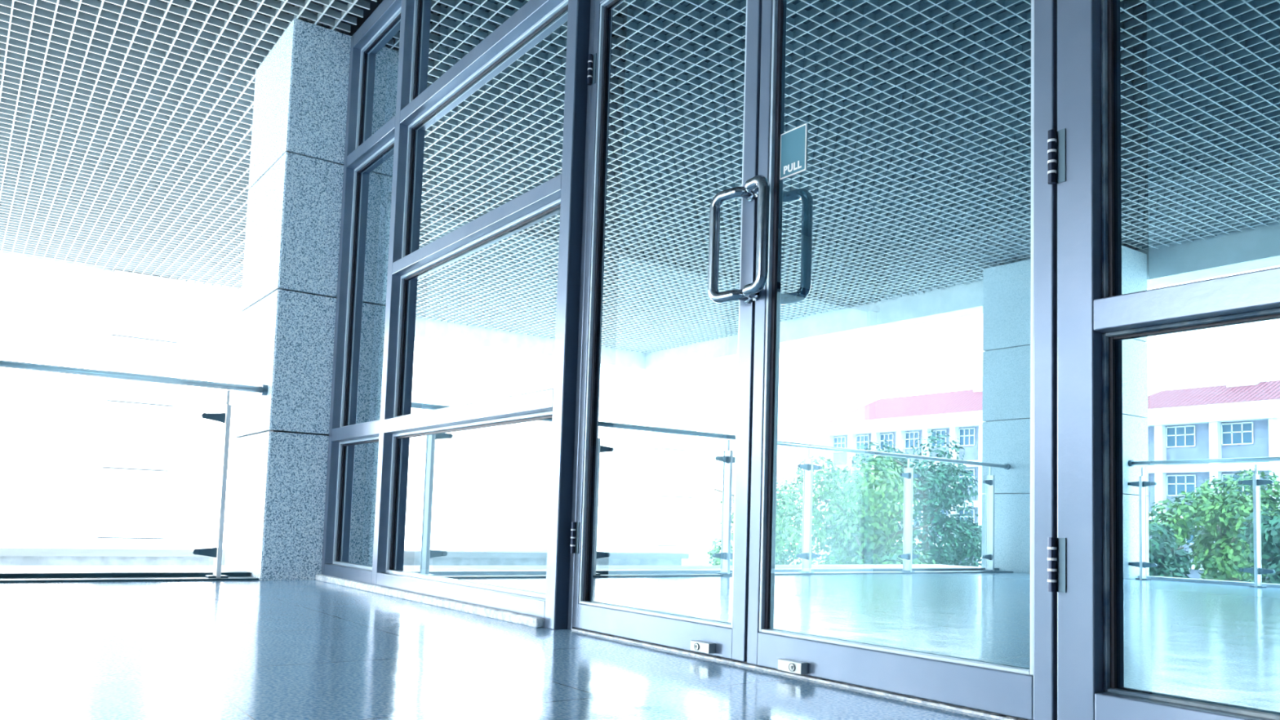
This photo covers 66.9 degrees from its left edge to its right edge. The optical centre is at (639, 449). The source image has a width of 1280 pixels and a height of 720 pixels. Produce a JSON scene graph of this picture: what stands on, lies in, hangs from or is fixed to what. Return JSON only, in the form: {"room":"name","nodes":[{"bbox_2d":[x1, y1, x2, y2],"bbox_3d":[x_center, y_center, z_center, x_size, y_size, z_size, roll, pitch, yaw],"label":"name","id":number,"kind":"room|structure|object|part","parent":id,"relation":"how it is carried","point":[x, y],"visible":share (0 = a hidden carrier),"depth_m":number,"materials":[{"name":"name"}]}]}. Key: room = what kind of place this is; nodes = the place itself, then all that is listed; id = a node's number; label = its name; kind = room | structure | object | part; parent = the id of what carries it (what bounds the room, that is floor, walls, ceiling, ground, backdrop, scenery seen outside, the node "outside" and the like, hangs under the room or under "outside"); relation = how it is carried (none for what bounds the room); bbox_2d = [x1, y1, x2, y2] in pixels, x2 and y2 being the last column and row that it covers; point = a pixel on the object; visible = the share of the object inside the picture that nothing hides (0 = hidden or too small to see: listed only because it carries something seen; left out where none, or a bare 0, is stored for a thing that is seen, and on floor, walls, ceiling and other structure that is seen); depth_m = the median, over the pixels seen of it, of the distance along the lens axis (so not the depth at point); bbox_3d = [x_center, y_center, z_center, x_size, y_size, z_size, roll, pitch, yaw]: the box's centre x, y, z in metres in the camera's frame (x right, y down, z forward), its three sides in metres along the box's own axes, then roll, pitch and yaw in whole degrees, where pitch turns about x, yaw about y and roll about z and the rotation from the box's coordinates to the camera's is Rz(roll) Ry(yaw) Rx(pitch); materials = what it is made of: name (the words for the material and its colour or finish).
{"room":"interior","nodes":[
{"label":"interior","id":0,"kind":"room"},
{"bbox_2d":[0,544,226,547],"bbox_3d":[-48.562,3.142,1.958,200.000,0.200,180.000,5,-5,-35],"label":"ground","id":1,"kind":"structure","parent":0,"point":[0,544],"depth_m":101.47,"materials":[{"name":"white"}]},
{"bbox_2d":[86,269,183,547],"bbox_3d":[-6.820,1.432,12.833,0.820,7.449,0.900,5,-5,-35],"label":"stone pillar","id":2,"kind":"structure","parent":1,"relation":"on","point":[129,507],"depth_m":12.61,"materials":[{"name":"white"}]},
{"bbox_2d":[0,0,377,290],"bbox_3d":[-1.893,-3.117,4.530,14.542,0.700,19.700,5,-5,-35],"label":"ceiling","id":3,"kind":"structure","parent":0,"point":[126,126],"depth_m":7.80,"materials":[{"name":"white metal"}]},
{"bbox_2d":[0,250,242,316],"bbox_3d":[-7.473,-2.525,12.439,14.280,0.900,0.410,5,-5,-35],"label":"trim","id":4,"kind":"structure","parent":3,"relation":"attached to","point":[25,270],"depth_m":12.45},
{"bbox_3d":[-1.884,-3.408,4.552,14.542,0.115,19.700,5,-5,-35],"label":"deck panel","id":5,"kind":"part","parent":3,"relation":"part of","materials":[{"name":"white metal"}]},
{"bbox_2d":[323,0,383,35],"bbox_3d":[-1.172,-2.917,5.629,0.185,0.689,3.739,5,-5,-35],"label":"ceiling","id":6,"kind":"structure","parent":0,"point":[374,5],"depth_m":6.46,"materials":[{"name":"grey metal"}]},
{"bbox_2d":[0,572,1279,719],"bbox_3d":[1.302,0.703,1.587,15.750,0.250,11.520,5,-5,-35],"label":"floor","id":7,"kind":"structure","parent":0,"point":[211,650],"depth_m":3.04,"materials":[{"name":"tile"}]},
{"bbox_2d":[0,571,258,582],"bbox_3d":[-5.350,0.508,3.724,7.390,0.035,0.320,5,-5,-35],"label":"trim","id":8,"kind":"structure","parent":7,"relation":"on","point":[71,576],"depth_m":5.43,"materials":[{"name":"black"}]},
{"bbox_2d":[0,360,267,577],"bbox_3d":[-5.173,-0.059,3.806,7.094,1.164,0.092,5,-5,-35],"label":"glass railing","id":9,"kind":"object","parent":8,"relation":"on","point":[224,418],"visible":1,"depth_m":5.67,"materials":[{"name":"silver metal"}]},
{"bbox_3d":[-5.156,-0.606,3.847,7.094,0.038,0.038,5,-5,-35],"label":"handrail","id":10,"kind":"part","parent":9,"relation":"part of","materials":[{"name":"silver metal"}]},
{"bbox_3d":[-2.487,0.744,5.691,0.110,0.012,0.090,5,-5,-35],"label":"foot plate","id":11,"kind":"part","parent":9,"relation":"part of","materials":[{"name":"silver metal"}]},
{"bbox_3d":[-2.471,0.243,5.729,0.026,1.018,0.092,5,-5,-35],"label":"post","id":12,"kind":"part","parent":9,"relation":"part of","materials":[{"name":"silver metal"}]},
{"bbox_2d":[224,17,351,580],"bbox_3d":[-2.188,-0.905,6.411,0.654,3.449,0.918,5,-5,-35],"label":"stone pillar","id":13,"kind":"structure","parent":7,"relation":"on","point":[276,511],"depth_m":5.99,"materials":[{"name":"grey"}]},
{"bbox_2d":[315,573,544,627],"bbox_3d":[-1.150,0.722,4.830,0.095,0.036,2.721,5,-5,-35],"label":"trim","id":14,"kind":"structure","parent":7,"relation":"on","point":[517,618],"depth_m":4.40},
{"bbox_2d":[321,0,414,585],"bbox_3d":[-1.534,-0.930,5.742,0.230,3.440,0.931,5,-5,-35],"label":"window","id":15,"kind":"structure","parent":14,"relation":"on","point":[357,487],"depth_m":5.78,"materials":[{"name":"metal"}]},
{"bbox_3d":[-1.644,0.713,5.589,0.100,0.068,0.805,5,-5,-35],"label":"rail","id":16,"kind":"part","parent":15,"relation":"part of","materials":[{"name":"metal"}]},
{"bbox_3d":[-1.607,0.308,5.636,0.008,0.740,0.797,5,-5,-35],"label":"glass pane","id":17,"kind":"part","parent":15,"relation":"part of","materials":[{"name":"clear glass"}]},
{"bbox_3d":[-1.567,-0.960,5.730,0.008,1.637,0.797,5,-5,-35],"label":"glass pane","id":18,"kind":"part","parent":15,"relation":"part of","materials":[{"name":"clear glass"}]},
{"bbox_3d":[-1.539,-2.603,5.835,0.100,0.090,0.805,5,-5,-35],"label":"head rail","id":19,"kind":"part","parent":15,"relation":"part of","materials":[{"name":"metal"}]},
{"bbox_3d":[-1.528,-2.205,5.822,0.008,0.697,0.797,5,-5,-35],"label":"glass pane","id":20,"kind":"part","parent":15,"relation":"part of","materials":[{"name":"clear glass"}]},
{"bbox_2d":[376,0,568,618],"bbox_3d":[-0.794,-1.008,4.601,0.100,3.406,1.790,5,-5,-35],"label":"window","id":21,"kind":"structure","parent":14,"relation":"on","point":[470,426],"depth_m":4.53,"materials":[{"name":"glass"}]},
{"bbox_3d":[-0.847,0.656,4.478,0.100,0.068,1.790,5,-5,-35],"label":"rail","id":22,"kind":"part","parent":21,"relation":"part of","materials":[{"name":"metal"}]},
{"bbox_3d":[-0.811,0.251,4.525,0.008,0.740,1.782,5,-5,-35],"label":"glass pane","id":23,"kind":"part","parent":21,"relation":"part of","materials":[{"name":"clear glass"}]},
{"bbox_3d":[-0.731,-2.262,4.711,0.008,0.697,1.782,5,-5,-35],"label":"glass pane","id":24,"kind":"part","parent":21,"relation":"part of","materials":[{"name":"clear glass"}]},
{"bbox_3d":[-0.784,-0.594,4.587,0.008,0.787,1.782,5,-5,-35],"label":"glass pane","id":25,"kind":"part","parent":21,"relation":"part of","materials":[{"name":"clear glass"}]},
{"bbox_3d":[-0.757,-1.446,4.651,0.008,0.776,1.782,5,-5,-35],"label":"glass pane","id":26,"kind":"part","parent":21,"relation":"part of","materials":[{"name":"clear glass"}]},
{"bbox_2d":[544,0,595,630],"bbox_3d":[-0.195,-1.027,3.862,0.215,3.440,0.110,5,-5,-35],"label":"trim","id":27,"kind":"structure","parent":7,"relation":"on","point":[580,17],"depth_m":3.77,"materials":[{"name":"metal"}]},
{"bbox_3d":[-0.252,-1.030,3.843,0.100,3.440,0.074,5,-5,-35],"label":"post","id":28,"kind":"part","parent":27,"relation":"part of","materials":[{"name":"metal"}]},
{"bbox_2d":[569,0,762,662],"bbox_3d":[0.056,-0.610,3.343,0.121,2.523,0.993,5,-5,-35],"label":"door","id":29,"kind":"structure","parent":27,"relation":"attached to","point":[661,73],"depth_m":3.47,"materials":[{"name":"metal"}]},
{"bbox_3d":[0.039,0.605,3.288,0.045,0.092,0.877,5,-5,-35],"label":"rail","id":30,"kind":"part","parent":29,"relation":"part of","materials":[{"name":"metal"}]},
{"bbox_3d":[0.276,-0.629,2.982,0.150,0.353,0.061,-1,-5,29],"label":"handle","id":31,"kind":"part","parent":29,"relation":"part of","materials":[{"name":"metal"}]},
{"bbox_2d":[571,628,1027,719],"bbox_3d":[0.333,0.639,2.878,0.048,0.006,1.963,5,-5,-35],"label":"trim","id":32,"kind":"structure","parent":7,"relation":"on","point":[993,715],"depth_m":2.62,"materials":[{"name":"white metal"}]},
{"bbox_2d":[1057,0,1279,719],"bbox_3d":[1.654,-1.152,1.395,0.235,3.440,2.122,5,-5,-35],"label":"window","id":33,"kind":"structure","parent":7,"relation":"on","point":[1108,313],"depth_m":2.09,"materials":[{"name":"metal"}]},
{"bbox_2d":[742,0,1066,719],"bbox_3d":[0.629,-0.651,2.535,0.122,2.523,1.010,5,-5,-36],"label":"door","id":34,"kind":"structure","parent":33,"relation":"attached to","point":[1031,694],"depth_m":2.23,"materials":[{"name":"metal"}]},
{"bbox_3d":[0.341,-0.635,2.877,0.059,0.353,0.137,2,-4,-6],"label":"handle","id":35,"kind":"part","parent":34,"relation":"part of","materials":[{"name":"metal"}]},
{"bbox_2d":[779,123,807,179],"bbox_3d":[0.454,-0.884,2.876,0.005,0.140,0.108,5,-5,-35],"label":"door sign","id":36,"kind":"object","parent":34,"relation":"attached to","point":[793,142],"visible":1,"depth_m":2.87,"materials":[{"name":"teal plastic"}]},
{"bbox_3d":[0.616,0.561,2.475,0.045,0.096,0.872,5,-5,-36],"label":"rail","id":37,"kind":"part","parent":34,"relation":"part of","materials":[{"name":"metal"}]},
{"bbox_2d":[1047,138,1056,143],"bbox_3d":[0.915,-0.685,2.152,0.019,0.006,0.019,2,-4,-2],"label":"washer","id":38,"kind":"object","parent":34,"relation":"in","point":[1049,140],"depth_m":2.14,"materials":[{"name":"white metal"}]},
{"bbox_2d":[1047,148,1056,154],"bbox_3d":[0.915,-0.662,2.151,0.019,0.006,0.019,2,-4,-2],"label":"washer","id":39,"kind":"object","parent":34,"relation":"in","point":[1050,151],"depth_m":2.14,"materials":[{"name":"white metal"}]},
{"bbox_2d":[1047,159,1056,164],"bbox_3d":[0.914,-0.638,2.149,0.019,0.006,0.019,2,-4,-2],"label":"washer","id":40,"kind":"object","parent":34,"relation":"in","point":[1049,161],"depth_m":2.14,"materials":[{"name":"white metal"}]},
{"bbox_2d":[1047,169,1056,174],"bbox_3d":[0.913,-0.614,2.147,0.019,0.006,0.019,2,-4,-2],"label":"washer","id":41,"kind":"object","parent":34,"relation":"in","point":[1049,171],"depth_m":2.14,"materials":[{"name":"white metal"}]},
{"bbox_2d":[1047,546,1057,549],"bbox_3d":[0.887,0.212,2.086,0.019,0.006,0.019,2,-4,-2],"label":"washer","id":42,"kind":"object","parent":34,"relation":"in","point":[1048,548],"depth_m":2.08,"materials":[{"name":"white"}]},
{"bbox_2d":[1047,557,1057,560],"bbox_3d":[0.886,0.235,2.084,0.019,0.006,0.019,2,-4,-2],"label":"washer","id":43,"kind":"object","parent":34,"relation":"in","point":[1048,558],"depth_m":2.08,"materials":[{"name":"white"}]},
{"bbox_2d":[1047,568,1057,571],"bbox_3d":[0.885,0.258,2.082,0.019,0.006,0.019,2,-4,-2],"label":"washer","id":44,"kind":"object","parent":34,"relation":"in","point":[1048,569],"depth_m":2.07,"materials":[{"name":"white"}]},
{"bbox_2d":[1047,579,1057,582],"bbox_3d":[0.885,0.281,2.081,0.019,0.006,0.019,2,-4,-2],"label":"washer","id":45,"kind":"object","parent":34,"relation":"in","point":[1048,580],"depth_m":2.07,"materials":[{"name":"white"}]},
{"bbox_3d":[0.994,-1.115,2.175,0.070,3.440,0.083,5,-5,-35],"label":"post","id":46,"kind":"part","parent":33,"relation":"part of","materials":[{"name":"metal"}]},
{"bbox_3d":[1.088,-1.087,2.241,0.165,3.400,0.083,5,-5,-35],"label":"post","id":47,"kind":"part","parent":33,"relation":"part of","materials":[{"name":"blue"}]},
{"bbox_3d":[1.532,0.510,1.226,0.070,0.094,1.949,5,-5,-35],"label":"rail","id":48,"kind":"part","parent":33,"relation":"part of","materials":[{"name":"metal"}]},
{"bbox_2d":[644,204,877,573],"bbox_3d":[0.116,-0.540,8.794,5.900,3.620,0.100,5,-5,-35],"label":"wall","id":49,"kind":"structure","parent":0,"point":[804,261],"depth_m":9.84,"materials":[{"name":"paint"}]},
{"bbox_2d":[0,565,224,572],"bbox_3d":[-5.782,0.862,4.381,8.600,0.600,1.280,5,-5,-35],"label":"trim","id":50,"kind":"structure","parent":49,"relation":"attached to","point":[2,568],"depth_m":6.35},
{"bbox_2d":[644,269,727,568],"bbox_3d":[0.068,-0.320,8.749,1.800,2.770,0.008,5,-5,-35],"label":"window","id":51,"kind":"structure","parent":49,"relation":"in","point":[683,517],"depth_m":9.02,"materials":[{"name":"clear glass"}]},
{"bbox_2d":[678,259,879,312],"bbox_3d":[0.159,-1.732,8.875,5.900,0.070,0.160,5,-5,-35],"label":"trim","id":52,"kind":"structure","parent":49,"relation":"attached to","point":[684,265],"depth_m":9.84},
{"bbox_2d":[731,283,866,568],"bbox_3d":[1.652,-0.185,9.878,1.900,2.770,0.008,5,-5,-35],"label":"window","id":53,"kind":"structure","parent":49,"relation":"in","point":[819,461],"depth_m":10.01,"materials":[{"name":"clear glass"}]},
{"bbox_2d":[693,0,1279,255],"bbox_3d":[3.681,-2.597,4.037,5.900,0.040,11.950,5,-5,-35],"label":"ceiling","id":54,"kind":"structure","parent":0,"point":[917,113],"depth_m":6.82,"materials":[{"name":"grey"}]},
{"bbox_2d":[873,150,1279,598],"bbox_3d":[6.154,-0.850,5.628,0.200,4.149,12.300,5,-5,-35],"label":"wall","id":55,"kind":"structure","parent":0,"point":[952,466],"depth_m":8.96,"materials":[{"name":"clear glass"}]},
{"bbox_3d":[-5.341,1.553,8.776,14.500,0.200,7.200,5,-5,-35],"label":"ground","id":56,"kind":"structure","parent":0,"visible":0},
{"bbox_2d":[0,546,226,565],"bbox_3d":[-5.848,1.214,9.562,8.060,0.660,4.560,5,-5,-35],"label":"wall","id":57,"kind":"structure","parent":56,"relation":"on","point":[9,555],"depth_m":7.88,"materials":[{"name":"stone"}]}
]}

